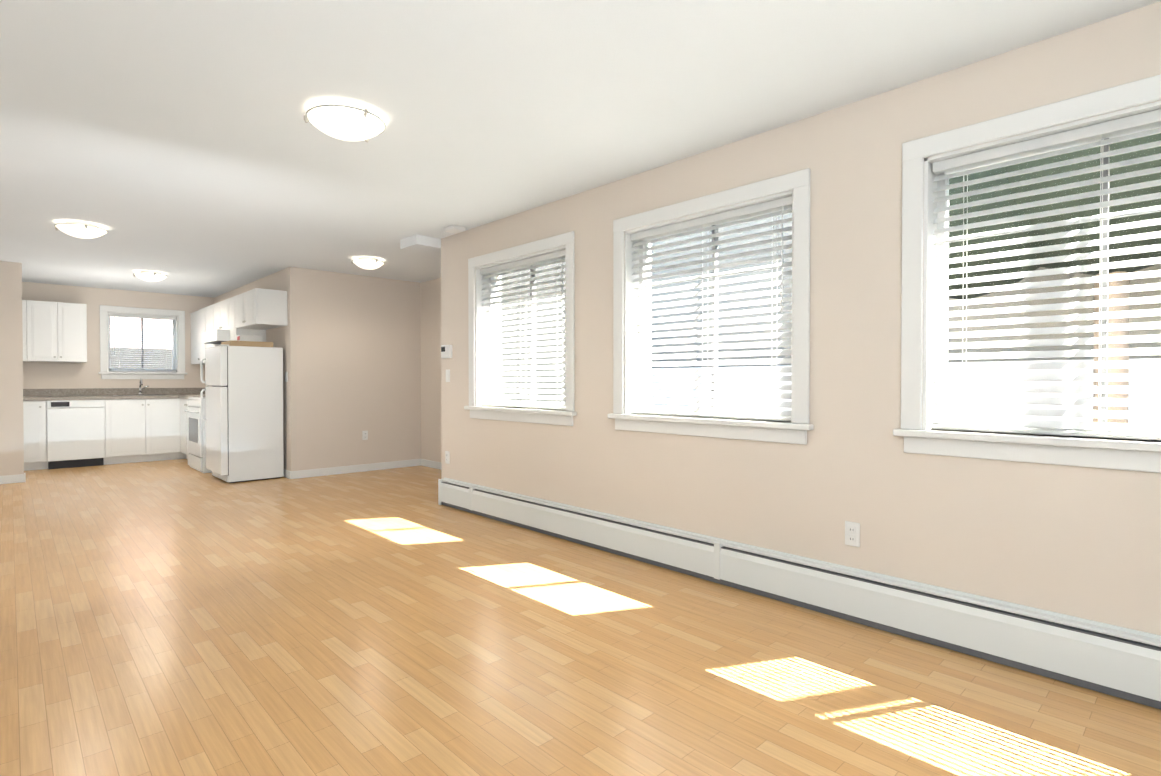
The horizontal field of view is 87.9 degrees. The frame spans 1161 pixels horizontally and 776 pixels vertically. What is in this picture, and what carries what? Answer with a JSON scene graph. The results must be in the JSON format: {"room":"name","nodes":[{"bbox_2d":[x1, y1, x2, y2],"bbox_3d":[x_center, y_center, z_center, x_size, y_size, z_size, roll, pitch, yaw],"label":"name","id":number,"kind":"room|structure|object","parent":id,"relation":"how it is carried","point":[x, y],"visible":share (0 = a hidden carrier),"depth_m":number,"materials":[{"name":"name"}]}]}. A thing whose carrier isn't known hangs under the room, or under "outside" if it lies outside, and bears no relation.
{"room":"empty living room","nodes":[
{"label":"empty living room","id":0,"kind":"room"},
{"bbox_2d":[0,261,23,475],"bbox_3d":[-6.560,-0.167,6.454,0.850,2.440,0.120,-1,1,-43],"label":"wall","id":1,"kind":"structure","parent":0,"point":[11,407],"depth_m":6.64,"materials":[{"name":"beige paint"}]},
{"bbox_2d":[0,473,25,483],"bbox_3d":[-6.499,1.008,6.433,0.833,0.090,0.019,-1,1,-43],"label":"baseboard","id":2,"kind":"structure","parent":1,"relation":"attached to","point":[18,478],"depth_m":6.65,"materials":[{"name":"white paint"}]},
{"bbox_2d":[22,282,213,388],"bbox_3d":[-6.386,-0.196,9.052,5.280,2.440,0.250,-1,1,-43],"label":"wall","id":3,"kind":"structure","parent":0,"point":[56,375],"depth_m":8.46,"materials":[{"name":"beige paint"}]},
{"bbox_2d":[22,300,29,361],"bbox_3d":[-7.330,-0.739,7.738,0.299,0.785,0.343,-1,1,-43],"label":"upper cabinet","id":4,"kind":"object","parent":3,"relation":"attached to","point":[25,319],"depth_m":7.72,"materials":[{"name":"white wood"}]},
{"bbox_2d":[26,300,57,361],"bbox_3d":[-7.112,-0.742,7.945,0.301,0.785,0.343,-1,1,-43],"label":"upper cabinet","id":5,"kind":"object","parent":3,"relation":"attached to","point":[54,331],"depth_m":7.83,"materials":[{"name":"white wood"}]},
{"bbox_2d":[58,302,86,362],"bbox_3d":[-6.894,-0.744,8.152,0.300,0.785,0.343,-1,1,-43],"label":"upper cabinet","id":6,"kind":"object","parent":3,"relation":"attached to","point":[72,317],"depth_m":8.03,"materials":[{"name":"white wood"}]},
{"bbox_2d":[23,387,204,394],"bbox_3d":[-6.868,0.056,8.405,3.079,0.100,0.022,-1,1,-43],"label":"backsplash","id":7,"kind":"structure","parent":3,"relation":"attached to","point":[84,391],"depth_m":8.62,"materials":[{"name":"grey stone"}]},
{"bbox_2d":[98,305,186,378],"bbox_3d":[-6.492,-0.652,8.926,1.064,1.045,0.320,-1,1,-43],"label":"window","id":8,"kind":"structure","parent":3,"relation":"in","point":[179,330],"depth_m":8.87,"materials":[{"name":"white paint"}]},
{"bbox_2d":[108,313,175,371],"bbox_3d":[-6.455,-0.655,8.887,0.806,0.835,0.067,-1,1,-43],"label":"window blinds","id":9,"kind":"object","parent":8,"relation":"attached to","point":[114,315],"visible":0.92,"depth_m":8.84,"materials":[{"name":"white plastic"}]},
{"bbox_2d":[214,268,287,469],"bbox_3d":[-4.542,-0.187,8.279,0.120,2.440,3.410,-1,1,-43],"label":"wall","id":10,"kind":"structure","parent":0,"point":[277,337],"depth_m":7.19,"materials":[{"name":"beige paint"}]},
{"bbox_2d":[190,311,197,363],"bbox_3d":[-5.649,-0.754,9.117,0.318,0.785,0.657,-1,1,-43],"label":"upper cabinet","id":11,"kind":"object","parent":10,"relation":"attached to","point":[194,315],"depth_m":9.05,"materials":[{"name":"white wood"}]},
{"bbox_2d":[198,307,205,363],"bbox_3d":[-5.273,-0.750,8.703,0.342,0.785,0.459,-1,1,-43],"label":"upper cabinet","id":12,"kind":"object","parent":10,"relation":"attached to","point":[201,312],"depth_m":8.61,"materials":[{"name":"white wood"}]},
{"bbox_2d":[206,304,225,347],"bbox_3d":[-4.956,-0.746,8.370,0.342,0.785,0.460,-1,1,-43],"label":"upper cabinet","id":13,"kind":"object","parent":10,"relation":"attached to","point":[211,340],"depth_m":8.12,"materials":[{"name":"white wood"}]},
{"bbox_2d":[214,303,225,335],"bbox_3d":[-4.667,-0.935,8.063,0.342,0.400,0.379,-1,1,-43],"label":"upper cabinet","id":14,"kind":"object","parent":10,"relation":"attached to","point":[216,333],"depth_m":7.97,"materials":[{"name":"white wood"}]},
{"bbox_2d":[218,300,225,331],"bbox_3d":[-4.406,-0.932,7.788,0.342,0.400,0.380,-1,1,-43],"label":"upper cabinet","id":15,"kind":"object","parent":10,"relation":"attached to","point":[222,304],"depth_m":7.78,"materials":[{"name":"white wood"}]},
{"bbox_2d":[226,297,265,341],"bbox_3d":[-4.171,-0.737,7.543,0.342,0.785,0.299,-1,1,-43],"label":"upper cabinet","id":16,"kind":"object","parent":10,"relation":"attached to","point":[231,332],"depth_m":7.47,"materials":[{"name":"white wood"}]},
{"bbox_2d":[234,294,272,331],"bbox_3d":[-3.930,-0.927,7.287,0.342,0.400,0.399,-1,1,-43],"label":"upper cabinet","id":17,"kind":"object","parent":10,"relation":"attached to","point":[238,298],"depth_m":7.30,"materials":[{"name":"white wood"}]},
{"bbox_2d":[242,288,287,327],"bbox_3d":[-3.655,-0.924,6.997,0.342,0.400,0.400,-1,1,-43],"label":"upper cabinet","id":18,"kind":"object","parent":10,"relation":"attached to","point":[261,308],"depth_m":6.87,"materials":[{"name":"white wood"}]},
{"bbox_2d":[285,372,287,381],"bbox_3d":[-3.426,-0.131,7.009,0.010,0.115,0.070,-1,1,-43],"label":"light switch","id":19,"kind":"object","parent":10,"relation":"attached to","point":[286,376],"visible":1,"depth_m":7.00,"materials":[{"name":"white plastic"}]},
{"bbox_2d":[284,469,288,477],"bbox_3d":[-3.461,1.001,7.058,0.016,0.090,0.330,-1,1,-43],"label":"baseboard","id":20,"kind":"structure","parent":10,"relation":"attached to","point":[286,472],"depth_m":7.01,"materials":[{"name":"white paint"}]},
{"bbox_2d":[287,267,420,470],"bbox_3d":[-2.774,-0.179,7.524,1.645,2.440,0.120,-1,1,-43],"label":"wall","id":21,"kind":"structure","parent":0,"point":[353,356],"depth_m":7.40,"materials":[{"name":"beige paint"}]},
{"bbox_2d":[289,459,419,478],"bbox_3d":[-2.739,0.997,7.476,1.638,0.090,0.016,-1,1,-43],"label":"baseboard","id":22,"kind":"structure","parent":21,"relation":"attached to","point":[414,462],"depth_m":7.41,"materials":[{"name":"white paint"}]},
{"bbox_2d":[362,431,367,439],"bbox_3d":[-2.692,0.591,7.521,0.070,0.114,0.009,-1,1,-43],"label":"outlet","id":23,"kind":"object","parent":21,"relation":"attached to","point":[364,435],"visible":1,"depth_m":7.52,"materials":[{"name":"white plastic"}]},
{"bbox_2d":[420,278,441,462],"bbox_3d":[-1.268,-0.176,7.313,0.250,2.440,2.500,-1,1,-43],"label":"wall","id":24,"kind":"structure","parent":0,"point":[430,294],"depth_m":7.85,"materials":[{"name":"beige paint"}]},
{"bbox_2d":[420,459,441,469],"bbox_3d":[-1.323,1.000,7.191,0.016,0.090,2.380,-1,1,-43],"label":"baseboard","id":25,"kind":"structure","parent":24,"relation":"attached to","point":[423,462],"depth_m":7.83,"materials":[{"name":"white paint"}]},
{"bbox_2d":[501,262,564,401],"bbox_3d":[-1.468,-0.122,6.934,1.114,2.840,2.775,-1,1,-43],"label":"cladding","id":26,"kind":"object","parent":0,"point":[528,306],"depth_m":5.99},
{"bbox_2d":[0,459,1160,775],"bbox_3d":[-2.049,1.135,4.497,5.280,0.120,12.850,-1,1,-43],"label":"floor","id":27,"kind":"structure","parent":0,"point":[178,617],"depth_m":2.41,"materials":[{"name":"laminate"}]},
{"bbox_2d":[23,399,46,470],"bbox_3d":[-7.163,0.599,7.714,0.457,0.880,0.628,-1,1,-43],"label":"base cabinet","id":28,"kind":"object","parent":27,"relation":"on","point":[34,410],"depth_m":7.58,"materials":[{"name":"laminate"}]},
{"bbox_2d":[47,399,106,468],"bbox_3d":[-6.785,0.595,8.072,0.585,0.880,0.628,-1,1,-43],"label":"dishwasher","id":29,"kind":"object","parent":27,"relation":"on","point":[72,428],"depth_m":7.85,"materials":[{"name":"metal"}]},
{"bbox_2d":[107,399,178,463],"bbox_3d":[-6.252,0.589,8.578,0.886,0.880,0.628,-1,1,-43],"label":"base cabinet","id":30,"kind":"object","parent":27,"relation":"on","point":[138,430],"depth_m":8.34,"materials":[{"name":"laminate"}]},
{"bbox_2d":[23,395,178,398],"bbox_3d":[-6.658,0.131,8.185,3.079,0.045,0.631,-1,1,-43],"label":"countertop","id":31,"kind":"structure","parent":30,"relation":"on","point":[24,396],"depth_m":8.13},
{"bbox_2d":[179,395,204,398],"bbox_3d":[-5.218,0.128,8.477,0.587,0.045,0.929,-1,1,-43],"label":"countertop","id":32,"kind":"structure","parent":30,"relation":"on","point":[180,396],"depth_m":8.47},
{"bbox_2d":[179,399,188,459],"bbox_3d":[-5.227,0.590,8.499,0.577,0.880,0.961,-1,1,-43],"label":"base cabinet","id":33,"kind":"object","parent":27,"relation":"on","point":[183,403],"depth_m":8.48,"materials":[{"name":"laminate"}]},
{"bbox_2d":[184,396,211,472],"bbox_3d":[-4.670,0.488,7.814,0.703,1.100,0.764,-1,1,-43],"label":"stove","id":34,"kind":"object","parent":27,"relation":"on","point":[196,436],"visible":0.17,"depth_m":7.48,"materials":[{"name":"white metal"}]},
{"bbox_2d":[200,344,283,482],"bbox_3d":[-3.948,0.283,7.008,0.696,1.527,0.720,-1,1,-43],"label":"fridge","id":35,"kind":"object","parent":27,"relation":"on","point":[243,389],"visible":1,"depth_m":6.76,"materials":[{"name":"white metal"}]},
{"bbox_2d":[221,340,272,346],"bbox_3d":[-3.876,-0.501,6.999,0.440,0.064,0.420,-1,1,-43],"label":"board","id":36,"kind":"object","parent":35,"relation":"on","point":[249,343],"visible":0.56,"depth_m":6.84,"materials":[{"name":"brown wood"}]},
{"bbox_2d":[236,334,262,341],"bbox_3d":[-3.895,-0.577,7.077,0.244,0.084,0.200,-1,1,-43],"label":"package","id":37,"kind":"object","parent":36,"relation":"on","point":[257,338],"visible":0.69,"depth_m":7.00,"materials":[{"name":"white cardboard"}]},
{"bbox_2d":[0,0,1160,297],"bbox_3d":[-2.049,-1.440,4.468,5.280,0.150,12.850,-1,1,-43],"label":"ceiling","id":38,"kind":"structure","parent":0,"point":[184,146],"depth_m":2.84,"materials":[{"name":"paint"}]},
{"bbox_2d":[54,222,107,238],"bbox_3d":[-4.190,-1.316,5.058,0.348,0.110,0.357,-1,1,-43],"label":"ceiling light","id":39,"kind":"object","parent":38,"relation":"attached to","point":[82,230],"visible":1,"depth_m":4.98,"materials":[{"name":"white glass"}]},
{"bbox_2d":[133,271,167,281],"bbox_3d":[-5.188,-1.341,7.269,0.338,0.110,0.347,-1,1,-43],"label":"ceiling light","id":40,"kind":"object","parent":38,"relation":"attached to","point":[151,276],"visible":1,"depth_m":7.19,"materials":[{"name":"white glass"}]},
{"bbox_2d":[304,104,385,141],"bbox_3d":[-1.153,-1.293,2.971,0.368,0.110,0.377,-1,1,-43],"label":"ceiling light","id":41,"kind":"object","parent":38,"relation":"attached to","point":[344,122],"visible":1,"depth_m":2.89,"materials":[{"name":"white glass"}]},
{"bbox_2d":[351,257,384,269],"bbox_3d":[-2.279,-1.332,6.477,0.328,0.110,0.337,-1,1,-43],"label":"ceiling light","id":42,"kind":"object","parent":38,"relation":"attached to","point":[368,263],"visible":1,"depth_m":6.39,"materials":[{"name":"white glass"}]},
{"bbox_2d":[400,234,440,255],"bbox_3d":[-1.087,-1.339,5.955,1.340,0.084,0.300,-1,1,-43],"label":"ceiling bulkhead","id":43,"kind":"object","parent":38,"relation":"attached to","point":[423,244],"visible":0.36,"depth_m":5.52,"materials":[{"name":"paint"}]},
{"bbox_2d":[444,225,465,233],"bbox_3d":[-1.073,-1.354,5.141,0.120,0.036,0.160,-1,1,-43],"label":"smoke detector","id":44,"kind":"object","parent":38,"relation":"attached to","point":[455,229],"visible":0.98,"depth_m":5.11,"materials":[{"name":"white plastic"}]},
{"bbox_2d":[441,1,1160,634],"bbox_3d":[1.105,-0.131,3.230,0.250,2.440,6.690,-1,1,-43],"label":"wall","id":45,"kind":"structure","parent":0,"point":[1077,541],"depth_m":2.85,"materials":[{"name":"beige paint"}]},
{"bbox_2d":[441,345,451,357],"bbox_3d":[-1.217,-0.331,5.470,0.030,0.120,0.160,-1,1,-43],"label":"thermostat","id":46,"kind":"object","parent":45,"relation":"attached to","point":[446,351],"visible":1,"depth_m":5.45,"materials":[{"name":"white plastic"}]},
{"bbox_2d":[445,451,449,463],"bbox_3d":[-1.217,0.634,5.495,0.009,0.114,0.070,-1,1,-43],"label":"outlet","id":47,"kind":"object","parent":45,"relation":"attached to","point":[447,457],"visible":1,"depth_m":5.49,"materials":[{"name":"white plastic"}]},
{"bbox_2d":[446,369,449,381],"bbox_3d":[-1.210,-0.111,5.480,0.010,0.114,0.070,-1,1,-43],"label":"light switch","id":48,"kind":"object","parent":45,"relation":"attached to","point":[447,375],"visible":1,"depth_m":5.47,"materials":[{"name":"white plastic"}]},
{"bbox_2d":[464,231,576,425],"bbox_3d":[-0.419,-0.423,4.810,0.320,1.375,1.379,-1,1,-43],"label":"window","id":49,"kind":"structure","parent":45,"relation":"in","point":[565,241],"depth_m":4.83,"materials":[{"name":"white paint"}]},
{"bbox_2d":[480,250,564,409],"bbox_3d":[-0.458,-0.427,4.773,0.067,1.165,1.121,-1,1,-43],"label":"window blinds","id":50,"kind":"object","parent":49,"relation":"attached to","point":[528,262],"visible":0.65,"depth_m":4.75,"materials":[{"name":"white plastic"}]},
{"bbox_2d":[607,168,813,444],"bbox_3d":[0.766,-0.409,3.562,0.320,1.375,1.380,-1,1,-43],"label":"window","id":51,"kind":"structure","parent":45,"relation":"in","point":[798,426],"depth_m":3.44,"materials":[{"name":"white paint"}]},
{"bbox_2d":[631,196,791,420],"bbox_3d":[0.727,-0.413,3.525,0.067,1.165,1.122,-1,1,-43],"label":"window blinds","id":52,"kind":"object","parent":51,"relation":"attached to","point":[781,204],"visible":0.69,"depth_m":3.47,"materials":[{"name":"white plastic"}]},
{"bbox_2d":[438,478,1160,708],"bbox_3d":[0.888,0.969,3.236,0.070,0.240,6.280,-1,1,-43],"label":"baseboard heater","id":53,"kind":"object","parent":45,"relation":"attached to","point":[1116,661],"visible":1,"depth_m":2.72,"materials":[{"name":"white metal"}]},
{"bbox_2d":[845,521,859,546],"bbox_3d":[1.289,0.693,2.856,0.009,0.114,0.070,-1,1,-43],"label":"outlet","id":54,"kind":"object","parent":45,"relation":"attached to","point":[852,533],"visible":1,"depth_m":2.85,"materials":[{"name":"white plastic"}]},
{"bbox_2d":[893,74,1160,472],"bbox_3d":[1.980,-0.395,2.283,0.320,1.375,1.380,-1,1,-43],"label":"window","id":55,"kind":"structure","parent":45,"relation":"in","point":[919,206],"depth_m":2.51,"materials":[{"name":"white paint"}]},
{"bbox_2d":[931,109,1160,439],"bbox_3d":[1.941,-0.399,2.246,0.067,1.165,1.122,-1,1,-43],"label":"window blinds","id":56,"kind":"object","parent":55,"relation":"attached to","point":[1137,122],"visible":0.92,"depth_m":2.35,"materials":[{"name":"white plastic"}]},
{"label":"outside","id":57,"kind":"structure","parent":0,"visible":0},
{"bbox_3d":[0.164,1.317,9.736,30.000,0.100,30.000,-1,1,-43],"label":"ground","id":58,"kind":"structure","parent":57,"visible":0},
{"bbox_2d":[110,316,171,348],"bbox_3d":[-12.241,-1.414,14.787,7.000,5.250,3.550,-1,1,-43],"label":"sky","id":59,"kind":"structure","parent":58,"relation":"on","point":[161,341],"depth_m":14.17,"materials":[{"name":"white"}]},
{"bbox_2d":[110,348,1160,424],"bbox_3d":[-1.100,0.341,3.066,11.000,2.000,22.080,-1,1,-43],"label":"fence","id":60,"kind":"object","parent":58,"relation":"on","point":[124,354],"depth_m":5.40,"materials":[{"name":"white"}]},
{"bbox_2d":[651,213,1160,367],"bbox_3d":[5.238,-2.650,8.993,6.000,7.850,20.400,-1,1,-43],"label":"house","id":61,"kind":"structure","parent":58,"relation":"on","point":[1051,312],"depth_m":7.81,"materials":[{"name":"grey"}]},
{"bbox_2d":[948,133,1160,423],"bbox_3d":[3.834,-1.127,4.679,2.092,4.900,3.750,-1,1,-43],"label":"tree","id":62,"kind":"object","parent":58,"relation":"on","point":[1095,175],"depth_m":4.30,"materials":[{"name":"green plant"}]}
]}

